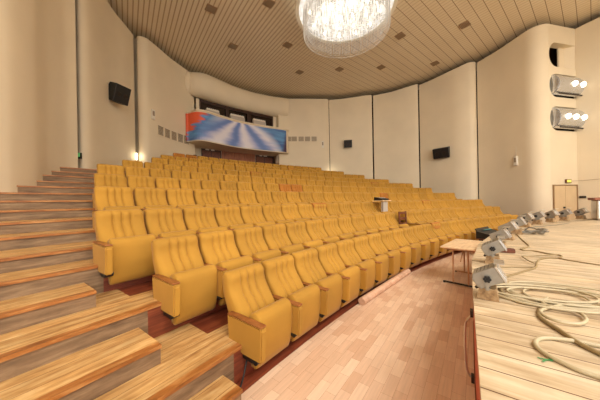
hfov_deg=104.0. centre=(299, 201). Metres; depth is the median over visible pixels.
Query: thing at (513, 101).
wall
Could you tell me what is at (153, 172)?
seat
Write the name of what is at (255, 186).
seat
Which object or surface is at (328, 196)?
seat
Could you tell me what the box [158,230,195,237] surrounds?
seat cushion
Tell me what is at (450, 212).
seat
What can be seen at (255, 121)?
desk
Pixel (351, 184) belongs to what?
seat
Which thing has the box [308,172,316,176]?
seat
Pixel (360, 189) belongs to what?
seat
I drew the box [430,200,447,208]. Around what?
seat
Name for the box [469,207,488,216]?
seat
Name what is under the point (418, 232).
seat
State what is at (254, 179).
seat
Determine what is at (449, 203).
seat
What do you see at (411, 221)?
seat
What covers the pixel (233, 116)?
desk
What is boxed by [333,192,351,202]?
seat
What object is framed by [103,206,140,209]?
seat cushion
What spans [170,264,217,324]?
seat cushion
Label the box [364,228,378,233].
seat cushion
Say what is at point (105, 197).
seat
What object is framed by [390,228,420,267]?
seat
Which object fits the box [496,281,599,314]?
cable coil
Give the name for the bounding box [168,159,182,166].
seat
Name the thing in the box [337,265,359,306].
seat cushion
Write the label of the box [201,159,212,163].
seat
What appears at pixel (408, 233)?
seat
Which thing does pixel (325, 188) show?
seat
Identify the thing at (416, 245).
seat cushion
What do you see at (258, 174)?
seat
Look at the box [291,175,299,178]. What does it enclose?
seat
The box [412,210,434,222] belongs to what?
seat
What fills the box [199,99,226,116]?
window
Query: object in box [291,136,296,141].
air vent
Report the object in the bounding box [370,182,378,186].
seat
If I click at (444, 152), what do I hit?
wall speaker
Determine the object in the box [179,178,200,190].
seat
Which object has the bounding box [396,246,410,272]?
seat cushion
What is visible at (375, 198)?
mixing console
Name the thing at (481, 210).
seat
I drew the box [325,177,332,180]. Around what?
seat
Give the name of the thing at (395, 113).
wall
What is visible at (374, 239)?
seat
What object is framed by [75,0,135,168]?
wall
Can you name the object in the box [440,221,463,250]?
seat
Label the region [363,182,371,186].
seat
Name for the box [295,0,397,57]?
chandelier
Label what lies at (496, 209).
seat
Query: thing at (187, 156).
seat
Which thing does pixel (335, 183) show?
seat
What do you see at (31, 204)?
step
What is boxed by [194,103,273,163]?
wall
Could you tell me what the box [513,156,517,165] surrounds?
wall sensor
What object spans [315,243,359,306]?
seat
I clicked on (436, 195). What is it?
seat
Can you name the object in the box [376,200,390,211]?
stand
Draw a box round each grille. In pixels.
[207,5,214,13]
[264,0,273,7]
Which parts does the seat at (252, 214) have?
backrest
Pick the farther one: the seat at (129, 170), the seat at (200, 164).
the seat at (200, 164)
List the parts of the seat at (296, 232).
backrest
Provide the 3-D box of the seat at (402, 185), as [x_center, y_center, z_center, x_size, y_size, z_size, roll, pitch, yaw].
[6.294,-0.627,13.995,0.572,0.948,0.702,-1,0,-24]
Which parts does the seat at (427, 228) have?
backrest, armrest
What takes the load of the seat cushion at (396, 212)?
on the seat at (389, 208)
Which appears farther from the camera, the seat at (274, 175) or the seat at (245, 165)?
the seat at (245, 165)
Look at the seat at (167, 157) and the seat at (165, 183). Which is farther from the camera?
the seat at (167, 157)
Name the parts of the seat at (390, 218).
backrest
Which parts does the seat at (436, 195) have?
backrest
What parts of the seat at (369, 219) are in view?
backrest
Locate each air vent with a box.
[157,125,163,136]
[164,128,169,138]
[171,130,176,140]
[177,133,183,142]
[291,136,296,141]
[298,136,303,141]
[305,136,309,141]
[311,136,316,141]
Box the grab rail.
[464,308,473,383]
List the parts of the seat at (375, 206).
backrest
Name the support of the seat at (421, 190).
on the terrace at (33, 214)
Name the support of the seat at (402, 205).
on the terrace at (15, 284)
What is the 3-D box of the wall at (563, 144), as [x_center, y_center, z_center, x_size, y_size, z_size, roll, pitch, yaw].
[12.894,-3.560,11.676,1.793,10.050,0.350,-1,0,-13]
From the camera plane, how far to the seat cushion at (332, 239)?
4.65 m
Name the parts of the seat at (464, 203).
backrest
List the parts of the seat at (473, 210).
backrest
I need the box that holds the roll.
[358,269,410,304]
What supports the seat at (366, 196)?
on the terrace at (44, 238)
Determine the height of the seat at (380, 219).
0.868 m
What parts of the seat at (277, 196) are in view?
backrest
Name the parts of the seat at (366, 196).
backrest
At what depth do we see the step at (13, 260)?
2.74 m
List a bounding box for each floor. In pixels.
[236,251,475,399]
[472,218,599,399]
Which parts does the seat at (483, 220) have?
backrest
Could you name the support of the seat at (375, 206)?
on the terrace at (15, 284)
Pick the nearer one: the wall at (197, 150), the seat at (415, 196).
the seat at (415, 196)
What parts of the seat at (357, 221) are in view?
backrest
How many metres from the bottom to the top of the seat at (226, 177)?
0.948 m
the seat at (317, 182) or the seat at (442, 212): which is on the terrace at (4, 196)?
the seat at (317, 182)
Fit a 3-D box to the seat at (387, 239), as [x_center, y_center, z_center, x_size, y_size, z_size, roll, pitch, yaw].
[2.175,1.136,5.344,0.572,0.869,0.702,-1,0,-42]
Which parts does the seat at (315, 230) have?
backrest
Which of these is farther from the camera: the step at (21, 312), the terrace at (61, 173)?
the terrace at (61, 173)
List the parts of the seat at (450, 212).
backrest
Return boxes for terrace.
[0,192,92,200]
[0,208,94,220]
[0,228,95,250]
[0,259,154,300]
[36,180,93,186]
[51,171,94,176]
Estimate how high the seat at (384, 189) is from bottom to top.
0.926 m
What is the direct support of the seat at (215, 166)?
on the terrace at (61, 173)
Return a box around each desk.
[206,108,219,114]
[229,113,244,121]
[252,118,265,124]
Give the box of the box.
[475,226,496,238]
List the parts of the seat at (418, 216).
backrest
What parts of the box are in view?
lid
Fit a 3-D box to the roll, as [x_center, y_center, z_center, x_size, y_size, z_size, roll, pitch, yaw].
[1.723,1.603,4.554,0.119,0.119,2.134,-1,0,43]
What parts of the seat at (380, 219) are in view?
backrest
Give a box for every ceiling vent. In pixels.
[205,3,216,13]
[228,43,237,49]
[262,0,275,8]
[282,41,292,48]
[394,32,405,39]
[459,20,470,28]
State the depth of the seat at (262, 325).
2.41 m
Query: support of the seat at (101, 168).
on the terrace at (4, 196)
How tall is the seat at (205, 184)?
0.926 m
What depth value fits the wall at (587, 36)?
11.32 m
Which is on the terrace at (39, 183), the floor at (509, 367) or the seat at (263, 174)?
the seat at (263, 174)
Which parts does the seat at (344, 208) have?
backrest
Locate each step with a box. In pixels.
[0,200,92,209]
[0,217,92,234]
[0,240,96,273]
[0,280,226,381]
[0,283,96,334]
[0,327,161,399]
[17,185,93,192]
[42,175,93,182]
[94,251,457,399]
[188,375,242,399]
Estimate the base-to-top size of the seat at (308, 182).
0.948 m
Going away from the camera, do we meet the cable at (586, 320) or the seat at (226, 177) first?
the cable at (586, 320)
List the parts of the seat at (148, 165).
backrest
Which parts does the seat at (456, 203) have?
backrest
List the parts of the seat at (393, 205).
backrest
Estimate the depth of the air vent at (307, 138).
19.11 m
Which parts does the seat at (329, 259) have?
backrest, armrest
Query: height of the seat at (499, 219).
0.869 m
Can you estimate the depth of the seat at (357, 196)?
9.31 m
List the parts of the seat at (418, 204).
backrest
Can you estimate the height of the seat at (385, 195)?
0.907 m
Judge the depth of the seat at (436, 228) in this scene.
7.11 m
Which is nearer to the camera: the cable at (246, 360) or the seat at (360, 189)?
the cable at (246, 360)
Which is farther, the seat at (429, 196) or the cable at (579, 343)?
the seat at (429, 196)
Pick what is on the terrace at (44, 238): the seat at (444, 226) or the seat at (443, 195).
the seat at (443, 195)
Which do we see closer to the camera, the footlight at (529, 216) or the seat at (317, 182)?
the footlight at (529, 216)
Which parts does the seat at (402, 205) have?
backrest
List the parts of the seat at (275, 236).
backrest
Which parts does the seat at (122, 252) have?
armrest, backrest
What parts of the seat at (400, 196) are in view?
backrest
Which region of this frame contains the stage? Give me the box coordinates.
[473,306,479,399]
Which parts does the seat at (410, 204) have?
backrest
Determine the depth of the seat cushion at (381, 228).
6.17 m
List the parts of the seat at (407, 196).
backrest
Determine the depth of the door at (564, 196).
11.48 m
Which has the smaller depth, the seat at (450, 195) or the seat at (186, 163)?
the seat at (186, 163)
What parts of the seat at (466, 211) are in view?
backrest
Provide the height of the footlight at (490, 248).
0.351 m
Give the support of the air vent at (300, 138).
in the wall at (306, 117)
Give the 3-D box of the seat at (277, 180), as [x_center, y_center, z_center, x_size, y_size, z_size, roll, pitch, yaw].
[-0.667,-0.500,9.575,0.572,0.948,0.702,-1,0,-41]
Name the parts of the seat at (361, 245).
backrest, armrest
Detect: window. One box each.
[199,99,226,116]
[227,106,248,121]
[249,111,272,125]
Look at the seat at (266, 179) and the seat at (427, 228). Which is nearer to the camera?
the seat at (427, 228)
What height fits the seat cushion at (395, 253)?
0.543 m
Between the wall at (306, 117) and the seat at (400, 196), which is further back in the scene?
the wall at (306, 117)
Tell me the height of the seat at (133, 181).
0.926 m
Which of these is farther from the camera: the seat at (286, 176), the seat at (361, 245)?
the seat at (286, 176)
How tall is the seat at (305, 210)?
0.865 m
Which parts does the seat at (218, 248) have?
backrest, armrest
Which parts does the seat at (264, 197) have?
backrest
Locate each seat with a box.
[92,173,126,207]
[92,186,140,229]
[92,209,155,284]
[97,164,126,184]
[122,160,142,174]
[125,166,148,177]
[127,175,154,199]
[133,187,174,223]
[144,162,162,175]
[144,208,195,238]
[149,168,170,187]
[151,157,167,164]
[151,234,217,324]
[155,177,179,192]
[160,155,174,159]
[163,164,180,172]
[166,188,202,209]
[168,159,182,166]
[171,170,190,179]
[173,153,184,157]
[175,156,187,165]
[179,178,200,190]
[181,166,196,172]
[182,207,227,236]
[183,161,197,167]
[185,154,196,158]
[188,158,200,163]
[190,172,207,180]
[193,189,225,207]
[197,156,207,159]
[197,167,211,173]
[197,230,253,305]
[198,162,210,167]
[200,180,219,190]
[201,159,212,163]
[207,173,223,181]
[208,157,218,160]
[211,164,222,168]
[212,168,225,174]
[213,161,223,164]
[213,206,253,230]
[216,190,246,206]
[219,181,237,191]
[222,263,291,368]
[223,165,234,170]
[223,174,237,181]
[224,162,234,166]
[225,170,237,175]
[233,226,281,263]
[235,166,245,170]
[236,182,252,190]
[237,190,264,205]
[238,171,249,175]
[238,175,251,182]
[239,205,275,226]
[244,164,253,167]
[246,167,255,171]
[250,171,261,176]
[251,176,263,182]
[251,183,266,191]
[255,191,280,204]
[256,168,265,172]
[261,173,271,176]
[261,205,293,223]
[261,223,303,255]
[261,254,319,341]
[263,177,275,183]
[266,169,274,173]
[266,183,279,191]
[271,191,294,204]
[272,173,281,177]
[275,170,283,174]
[275,178,285,183]
[278,184,290,191]
[280,204,310,221]
[282,174,290,178]
[284,170,292,174]
[284,221,322,249]
[285,191,308,204]
[286,179,296,184]
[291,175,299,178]
[291,184,302,191]
[291,248,341,321]
[292,171,300,174]
[296,179,305,184]
[297,204,324,219]
[299,192,319,203]
[300,175,308,179]
[302,185,312,191]
[304,219,339,244]
[306,180,315,184]
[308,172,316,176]
[309,176,316,179]
[311,192,331,202]
[311,203,337,218]
[312,185,322,191]
[315,180,324,185]
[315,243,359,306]
[321,218,353,240]
[322,186,332,192]
[322,192,342,202]
[324,181,332,185]
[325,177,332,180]
[326,203,349,216]
[332,181,340,186]
[332,186,341,191]
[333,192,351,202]
[334,239,375,295]
[336,216,366,236]
[337,203,360,215]
[341,181,348,186]
[341,186,349,192]
[343,192,361,201]
[348,182,356,186]
[349,202,371,214]
[349,215,378,233]
[350,187,358,192]
[351,235,388,286]
[353,193,370,201]
[356,182,363,186]
[358,187,366,192]
[359,202,380,213]
[362,193,379,201]
[362,214,388,231]
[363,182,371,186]
[365,233,400,279]
[366,187,374,192]
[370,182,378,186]
[370,202,390,212]
[371,193,384,201]
[373,213,398,229]
[374,187,382,192]
[378,230,410,272]
[379,193,395,201]
[379,202,398,222]
[381,187,389,192]
[384,212,408,227]
[387,193,403,200]
[389,187,397,192]
[389,201,407,222]
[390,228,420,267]
[392,183,399,187]
[395,193,411,200]
[397,188,404,192]
[397,201,416,210]
[399,183,406,187]
[401,226,430,263]
[402,211,426,225]
[403,193,418,200]
[404,188,411,192]
[405,201,423,210]
[406,183,412,187]
[410,225,438,259]
[411,188,418,192]
[411,193,420,200]
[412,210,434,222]
[414,201,432,209]
[418,188,425,192]
[418,193,427,199]
[420,210,442,221]
[421,200,439,208]
[421,223,447,256]
[425,188,432,192]
[426,193,440,199]
[429,222,455,253]
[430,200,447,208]
[430,209,449,220]
[433,193,447,199]
[437,200,453,208]
[437,209,458,219]
[440,193,454,199]
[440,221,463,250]
[445,200,461,207]
[446,208,465,218]
[447,193,462,199]
[447,220,470,239]
[452,200,469,207]
[453,208,473,218]
[455,219,478,240]
[460,200,475,207]
[461,208,480,217]
[463,218,475,229]
[468,199,483,206]
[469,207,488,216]
[470,218,493,228]
[475,199,491,206]
[476,207,495,216]
[479,217,497,230]
[484,207,502,215]
[487,216,499,226]
[492,206,510,214]
[494,216,504,224]
[502,215,511,222]
[509,215,532,224]
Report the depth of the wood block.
3.57 m
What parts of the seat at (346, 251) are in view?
backrest, armrest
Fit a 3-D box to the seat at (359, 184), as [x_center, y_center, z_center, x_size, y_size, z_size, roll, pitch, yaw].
[3.354,-0.573,12.476,0.572,0.948,0.702,-1,0,-31]
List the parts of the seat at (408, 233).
backrest, armrest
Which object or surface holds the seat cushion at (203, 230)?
on the seat at (199, 219)
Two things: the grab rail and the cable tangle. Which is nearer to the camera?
the grab rail
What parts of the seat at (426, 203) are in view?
backrest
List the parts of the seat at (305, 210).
backrest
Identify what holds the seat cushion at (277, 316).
on the seat at (262, 325)
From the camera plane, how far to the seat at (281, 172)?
12.33 m
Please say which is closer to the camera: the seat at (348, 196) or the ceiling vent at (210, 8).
the seat at (348, 196)
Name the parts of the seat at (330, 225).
backrest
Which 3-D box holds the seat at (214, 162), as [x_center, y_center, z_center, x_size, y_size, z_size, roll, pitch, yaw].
[-3.804,-1.465,11.190,0.572,0.984,0.702,-1,0,-43]
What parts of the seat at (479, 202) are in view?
backrest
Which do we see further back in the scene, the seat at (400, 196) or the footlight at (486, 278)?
the seat at (400, 196)
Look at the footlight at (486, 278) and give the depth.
1.94 m
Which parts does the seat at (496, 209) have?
backrest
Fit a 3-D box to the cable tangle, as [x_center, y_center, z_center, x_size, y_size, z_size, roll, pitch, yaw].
[5.448,0.669,5.533,0.564,0.146,0.829,-1,0,42]
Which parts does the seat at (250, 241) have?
backrest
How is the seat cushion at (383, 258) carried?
on the seat at (361, 245)
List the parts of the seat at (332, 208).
backrest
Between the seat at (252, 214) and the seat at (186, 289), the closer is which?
the seat at (186, 289)
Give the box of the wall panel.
[222,151,254,161]
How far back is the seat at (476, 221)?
8.66 m
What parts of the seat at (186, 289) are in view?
armrest, backrest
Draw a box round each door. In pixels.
[201,148,220,158]
[255,155,272,163]
[552,185,577,220]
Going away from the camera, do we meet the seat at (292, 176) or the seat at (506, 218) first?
the seat at (506, 218)
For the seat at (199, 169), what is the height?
0.960 m
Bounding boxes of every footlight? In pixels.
[472,259,507,301]
[481,235,506,263]
[489,226,511,247]
[498,219,519,240]
[510,215,526,234]
[517,211,534,226]
[532,211,545,224]
[544,210,559,222]
[558,209,572,220]
[573,208,589,218]
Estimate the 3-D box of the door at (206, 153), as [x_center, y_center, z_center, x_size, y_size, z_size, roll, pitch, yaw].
[-6.305,-2.681,16.781,1.477,2.350,0.190,-1,0,-40]
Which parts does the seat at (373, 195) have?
backrest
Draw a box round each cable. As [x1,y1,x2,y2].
[240,360,247,386]
[499,288,538,306]
[500,266,532,267]
[506,234,562,276]
[521,254,559,262]
[533,336,599,379]
[537,303,599,355]
[538,296,597,325]
[559,258,599,264]
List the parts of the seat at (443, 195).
backrest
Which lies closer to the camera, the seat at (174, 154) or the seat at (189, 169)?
the seat at (189, 169)
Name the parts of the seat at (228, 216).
backrest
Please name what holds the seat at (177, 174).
on the terrace at (4, 196)
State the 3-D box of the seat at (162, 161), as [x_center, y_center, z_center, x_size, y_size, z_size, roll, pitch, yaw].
[-4.970,-1.096,8.416,0.702,1.005,0.572,-1,0,42]
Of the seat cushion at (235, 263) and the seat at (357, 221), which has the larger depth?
the seat at (357, 221)
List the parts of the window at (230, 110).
pane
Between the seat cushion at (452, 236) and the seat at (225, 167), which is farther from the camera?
the seat at (225, 167)
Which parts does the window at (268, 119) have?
pane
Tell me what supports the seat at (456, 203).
on the terrace at (15, 284)
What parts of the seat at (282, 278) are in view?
backrest, armrest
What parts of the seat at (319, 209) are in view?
backrest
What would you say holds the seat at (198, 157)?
on the terrace
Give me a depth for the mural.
15.92 m
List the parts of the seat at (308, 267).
backrest, armrest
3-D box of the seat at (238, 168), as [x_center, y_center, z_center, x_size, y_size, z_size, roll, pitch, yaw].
[-2.641,-1.139,10.776,0.572,1.005,0.702,-1,0,-42]
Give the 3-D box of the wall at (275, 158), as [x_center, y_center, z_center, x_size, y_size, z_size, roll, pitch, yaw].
[-1.848,-3.292,19.390,0.250,10.050,1.368,-1,0,-26]
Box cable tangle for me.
[522,227,548,233]
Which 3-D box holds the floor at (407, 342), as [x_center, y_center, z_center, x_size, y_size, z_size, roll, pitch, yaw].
[5.032,1.706,8.000,46.578,0.206,46.296,-1,0,-39]
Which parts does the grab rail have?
rail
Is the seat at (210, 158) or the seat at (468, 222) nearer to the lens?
the seat at (468, 222)
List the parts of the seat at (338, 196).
backrest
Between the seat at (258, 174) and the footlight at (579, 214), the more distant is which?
the seat at (258, 174)
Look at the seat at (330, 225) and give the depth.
5.22 m
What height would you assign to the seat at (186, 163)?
1.005 m
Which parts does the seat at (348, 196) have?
backrest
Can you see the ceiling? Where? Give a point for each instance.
(197, 39)
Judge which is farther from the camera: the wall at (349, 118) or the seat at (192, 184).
the wall at (349, 118)
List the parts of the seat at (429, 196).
backrest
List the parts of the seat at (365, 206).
backrest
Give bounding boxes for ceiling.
[107,0,599,101]
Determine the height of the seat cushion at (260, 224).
0.540 m
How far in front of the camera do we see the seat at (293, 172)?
13.00 m
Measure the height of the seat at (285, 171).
1.005 m
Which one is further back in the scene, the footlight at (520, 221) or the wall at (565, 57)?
the wall at (565, 57)
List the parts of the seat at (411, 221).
backrest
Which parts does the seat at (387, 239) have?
backrest, armrest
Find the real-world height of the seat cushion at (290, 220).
0.540 m
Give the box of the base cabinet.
[588,197,599,219]
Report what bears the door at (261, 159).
in the wall at (197, 150)
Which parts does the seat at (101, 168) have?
backrest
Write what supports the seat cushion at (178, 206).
on the seat at (179, 198)
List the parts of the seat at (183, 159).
backrest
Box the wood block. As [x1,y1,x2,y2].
[502,248,514,252]
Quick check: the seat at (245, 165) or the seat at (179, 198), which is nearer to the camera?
the seat at (179, 198)
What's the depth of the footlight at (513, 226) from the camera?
4.66 m
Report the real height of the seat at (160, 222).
0.865 m
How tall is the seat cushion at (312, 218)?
0.540 m
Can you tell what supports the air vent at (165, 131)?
in the wall at (159, 81)
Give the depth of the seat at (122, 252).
2.87 m
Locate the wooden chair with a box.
[398,211,406,223]
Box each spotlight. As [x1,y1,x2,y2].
[550,75,586,98]
[550,107,587,131]
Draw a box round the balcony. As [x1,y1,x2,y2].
[185,109,288,155]
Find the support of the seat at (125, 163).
on the terrace at (39, 183)
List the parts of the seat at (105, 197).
armrest, backrest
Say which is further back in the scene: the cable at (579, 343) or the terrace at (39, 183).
the terrace at (39, 183)
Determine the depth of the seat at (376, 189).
11.76 m
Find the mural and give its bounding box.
[185,112,285,151]
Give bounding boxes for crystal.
[299,0,393,40]
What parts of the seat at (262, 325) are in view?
armrest, backrest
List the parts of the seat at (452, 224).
backrest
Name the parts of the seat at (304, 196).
backrest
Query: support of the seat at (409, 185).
on the terrace at (4, 196)
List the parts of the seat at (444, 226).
backrest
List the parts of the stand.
panel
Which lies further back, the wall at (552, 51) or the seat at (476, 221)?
the wall at (552, 51)
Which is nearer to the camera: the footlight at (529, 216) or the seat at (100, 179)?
the seat at (100, 179)
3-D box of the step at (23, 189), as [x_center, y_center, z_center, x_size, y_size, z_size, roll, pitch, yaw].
[-5.464,-0.242,5.421,0.660,0.158,2.225,-1,0,36]
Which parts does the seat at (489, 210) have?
backrest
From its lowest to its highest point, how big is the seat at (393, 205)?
0.865 m
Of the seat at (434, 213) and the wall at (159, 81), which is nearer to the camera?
the seat at (434, 213)
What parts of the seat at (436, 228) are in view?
backrest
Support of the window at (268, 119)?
in the wall at (197, 99)
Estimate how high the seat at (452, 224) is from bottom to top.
0.869 m
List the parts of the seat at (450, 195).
backrest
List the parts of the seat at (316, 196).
backrest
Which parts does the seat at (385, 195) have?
backrest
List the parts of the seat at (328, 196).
backrest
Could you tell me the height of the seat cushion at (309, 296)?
0.543 m
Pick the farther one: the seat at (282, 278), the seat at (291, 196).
the seat at (291, 196)
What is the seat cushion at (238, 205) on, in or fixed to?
on the seat at (228, 197)
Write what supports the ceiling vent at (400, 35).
in the ceiling
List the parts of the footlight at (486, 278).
knob, barn door, frame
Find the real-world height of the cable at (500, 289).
0.019 m
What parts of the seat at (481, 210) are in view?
backrest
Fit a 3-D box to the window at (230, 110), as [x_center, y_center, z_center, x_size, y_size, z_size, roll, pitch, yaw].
[-4.524,-5.849,17.288,1.752,1.860,0.204,-1,0,-37]
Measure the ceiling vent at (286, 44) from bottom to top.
0.054 m
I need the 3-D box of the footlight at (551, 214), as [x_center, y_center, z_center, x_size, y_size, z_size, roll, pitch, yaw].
[8.380,0.472,7.813,0.363,0.450,0.326,-1,0,-22]
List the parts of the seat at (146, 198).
backrest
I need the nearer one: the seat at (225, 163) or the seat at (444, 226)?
the seat at (444, 226)
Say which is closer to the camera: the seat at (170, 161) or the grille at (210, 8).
the seat at (170, 161)
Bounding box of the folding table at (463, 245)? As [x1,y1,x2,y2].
[440,239,481,287]
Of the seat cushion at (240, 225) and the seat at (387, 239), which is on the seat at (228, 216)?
the seat cushion at (240, 225)
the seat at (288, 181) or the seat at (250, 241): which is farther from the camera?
the seat at (288, 181)
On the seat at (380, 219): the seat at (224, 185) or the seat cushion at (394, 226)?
the seat cushion at (394, 226)
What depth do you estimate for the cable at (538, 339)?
1.27 m
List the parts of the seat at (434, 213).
backrest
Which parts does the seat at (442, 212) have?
backrest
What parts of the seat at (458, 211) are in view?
backrest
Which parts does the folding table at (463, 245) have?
leg, frame, leg, leg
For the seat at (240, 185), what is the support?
on the terrace at (33, 214)
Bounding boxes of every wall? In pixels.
[0,0,77,191]
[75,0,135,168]
[134,36,194,167]
[185,71,288,117]
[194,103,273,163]
[196,98,275,126]
[273,118,277,163]
[277,99,329,170]
[329,95,372,178]
[373,84,419,187]
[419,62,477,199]
[477,24,550,223]
[508,39,557,129]
[548,24,577,209]
[557,46,574,68]
[574,17,599,218]
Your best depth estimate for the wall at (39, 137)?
5.36 m
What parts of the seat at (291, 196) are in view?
backrest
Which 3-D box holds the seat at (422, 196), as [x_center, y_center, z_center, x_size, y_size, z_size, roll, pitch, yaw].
[6.197,0.030,11.514,0.572,0.907,0.702,-1,0,-26]
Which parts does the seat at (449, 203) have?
backrest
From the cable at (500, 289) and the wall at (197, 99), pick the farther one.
the wall at (197, 99)
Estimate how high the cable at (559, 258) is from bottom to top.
0.014 m
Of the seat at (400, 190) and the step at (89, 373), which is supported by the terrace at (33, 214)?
the seat at (400, 190)
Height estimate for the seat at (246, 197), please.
0.907 m
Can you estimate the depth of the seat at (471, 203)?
11.36 m
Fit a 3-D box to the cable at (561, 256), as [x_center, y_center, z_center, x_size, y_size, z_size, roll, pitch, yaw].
[3.751,0.772,3.751,0.550,0.017,4.063,-1,0,44]
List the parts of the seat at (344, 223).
backrest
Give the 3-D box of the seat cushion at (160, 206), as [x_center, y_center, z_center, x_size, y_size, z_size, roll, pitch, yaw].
[-2.520,0.359,4.210,0.200,0.567,0.464,-1,0,38]
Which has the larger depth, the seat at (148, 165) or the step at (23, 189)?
the seat at (148, 165)
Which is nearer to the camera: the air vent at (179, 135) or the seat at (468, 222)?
the seat at (468, 222)
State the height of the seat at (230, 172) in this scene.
0.960 m
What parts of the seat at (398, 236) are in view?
backrest, armrest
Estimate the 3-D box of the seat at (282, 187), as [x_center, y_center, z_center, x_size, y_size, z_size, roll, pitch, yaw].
[-0.406,-0.171,8.358,0.572,0.926,0.702,-1,0,-42]
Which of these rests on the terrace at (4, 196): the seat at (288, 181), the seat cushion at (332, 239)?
the seat at (288, 181)
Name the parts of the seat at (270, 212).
backrest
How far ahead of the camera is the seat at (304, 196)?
7.58 m
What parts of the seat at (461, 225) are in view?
backrest, armrest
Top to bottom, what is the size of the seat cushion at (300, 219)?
0.540 m
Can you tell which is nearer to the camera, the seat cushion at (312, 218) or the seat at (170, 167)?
the seat cushion at (312, 218)
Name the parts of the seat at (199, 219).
backrest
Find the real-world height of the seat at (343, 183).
0.948 m
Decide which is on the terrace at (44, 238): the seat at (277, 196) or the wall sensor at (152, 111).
the seat at (277, 196)
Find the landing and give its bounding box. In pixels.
[60,167,96,172]
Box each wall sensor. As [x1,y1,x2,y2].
[151,109,154,119]
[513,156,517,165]
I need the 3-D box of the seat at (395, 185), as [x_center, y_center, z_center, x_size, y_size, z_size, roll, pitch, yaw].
[5.792,-0.617,13.766,0.572,0.948,0.702,-1,0,-25]
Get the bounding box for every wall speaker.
[109,82,130,105]
[344,140,351,147]
[432,146,449,158]
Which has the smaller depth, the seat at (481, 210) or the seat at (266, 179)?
the seat at (266, 179)
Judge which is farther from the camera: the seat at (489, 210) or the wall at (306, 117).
the wall at (306, 117)
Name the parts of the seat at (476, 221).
backrest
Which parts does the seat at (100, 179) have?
backrest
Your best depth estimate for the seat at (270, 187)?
8.09 m
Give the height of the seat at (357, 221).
0.868 m
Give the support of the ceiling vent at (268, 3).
in the ceiling
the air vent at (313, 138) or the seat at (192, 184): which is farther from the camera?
the air vent at (313, 138)
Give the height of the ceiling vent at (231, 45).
0.054 m
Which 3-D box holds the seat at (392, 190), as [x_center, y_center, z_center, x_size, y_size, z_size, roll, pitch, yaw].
[4.992,-0.270,12.156,0.572,0.926,0.702,-1,0,-28]
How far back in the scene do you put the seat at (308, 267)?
3.31 m
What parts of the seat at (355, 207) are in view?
backrest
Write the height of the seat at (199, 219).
0.865 m
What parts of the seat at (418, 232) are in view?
backrest, armrest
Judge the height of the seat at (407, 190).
0.926 m
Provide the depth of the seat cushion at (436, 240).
6.28 m
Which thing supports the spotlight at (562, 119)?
attached to the wall at (563, 144)
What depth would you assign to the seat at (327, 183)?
11.41 m
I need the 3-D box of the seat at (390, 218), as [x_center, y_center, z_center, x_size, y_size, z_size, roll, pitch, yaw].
[2.897,0.784,7.030,0.572,0.868,0.702,-1,0,-38]
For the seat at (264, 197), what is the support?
on the terrace at (44, 238)
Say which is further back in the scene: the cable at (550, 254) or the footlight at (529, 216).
the footlight at (529, 216)
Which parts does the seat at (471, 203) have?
backrest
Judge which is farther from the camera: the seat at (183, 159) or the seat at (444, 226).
the seat at (183, 159)
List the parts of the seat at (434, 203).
backrest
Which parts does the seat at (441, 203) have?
backrest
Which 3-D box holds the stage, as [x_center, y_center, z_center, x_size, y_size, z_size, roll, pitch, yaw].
[7.126,1.173,-2.050,21.594,0.782,23.700,-1,0,0]
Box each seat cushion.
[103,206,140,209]
[107,234,155,284]
[143,205,174,208]
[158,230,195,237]
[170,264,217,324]
[176,205,202,209]
[196,226,227,232]
[203,204,225,207]
[216,255,253,305]
[227,204,246,206]
[227,223,253,228]
[247,203,264,205]
[249,298,291,368]
[251,249,281,261]
[253,221,275,226]
[265,203,280,204]
[275,219,293,223]
[279,243,303,254]
[286,284,319,341]
[294,218,310,221]
[302,239,322,247]
[310,216,324,219]
[315,273,341,321]
[320,236,339,242]
[324,215,337,217]
[337,233,353,238]
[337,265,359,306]
[352,231,366,235]
[355,259,375,295]
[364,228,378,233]
[371,254,388,286]
[376,227,388,230]
[384,249,400,279]
[387,225,398,228]
[390,210,398,222]
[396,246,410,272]
[407,243,420,267]
[417,240,430,263]
[428,238,438,259]
[436,236,447,256]
[444,234,455,253]
[453,232,463,250]
[462,231,470,239]
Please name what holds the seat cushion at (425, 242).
on the seat at (408, 233)
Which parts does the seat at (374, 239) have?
backrest, armrest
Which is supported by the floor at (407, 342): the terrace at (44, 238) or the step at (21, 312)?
the terrace at (44, 238)
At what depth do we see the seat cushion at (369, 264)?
4.06 m
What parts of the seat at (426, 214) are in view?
backrest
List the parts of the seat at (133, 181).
backrest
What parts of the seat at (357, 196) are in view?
backrest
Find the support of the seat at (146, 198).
on the terrace at (44, 238)
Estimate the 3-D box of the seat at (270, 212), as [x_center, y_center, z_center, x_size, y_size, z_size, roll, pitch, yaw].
[-0.472,0.507,5.069,0.702,0.865,0.572,-1,0,43]
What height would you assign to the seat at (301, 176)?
0.960 m
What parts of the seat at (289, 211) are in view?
backrest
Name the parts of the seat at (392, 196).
backrest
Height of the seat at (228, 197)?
0.907 m
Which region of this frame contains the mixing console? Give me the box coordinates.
[374,197,388,200]

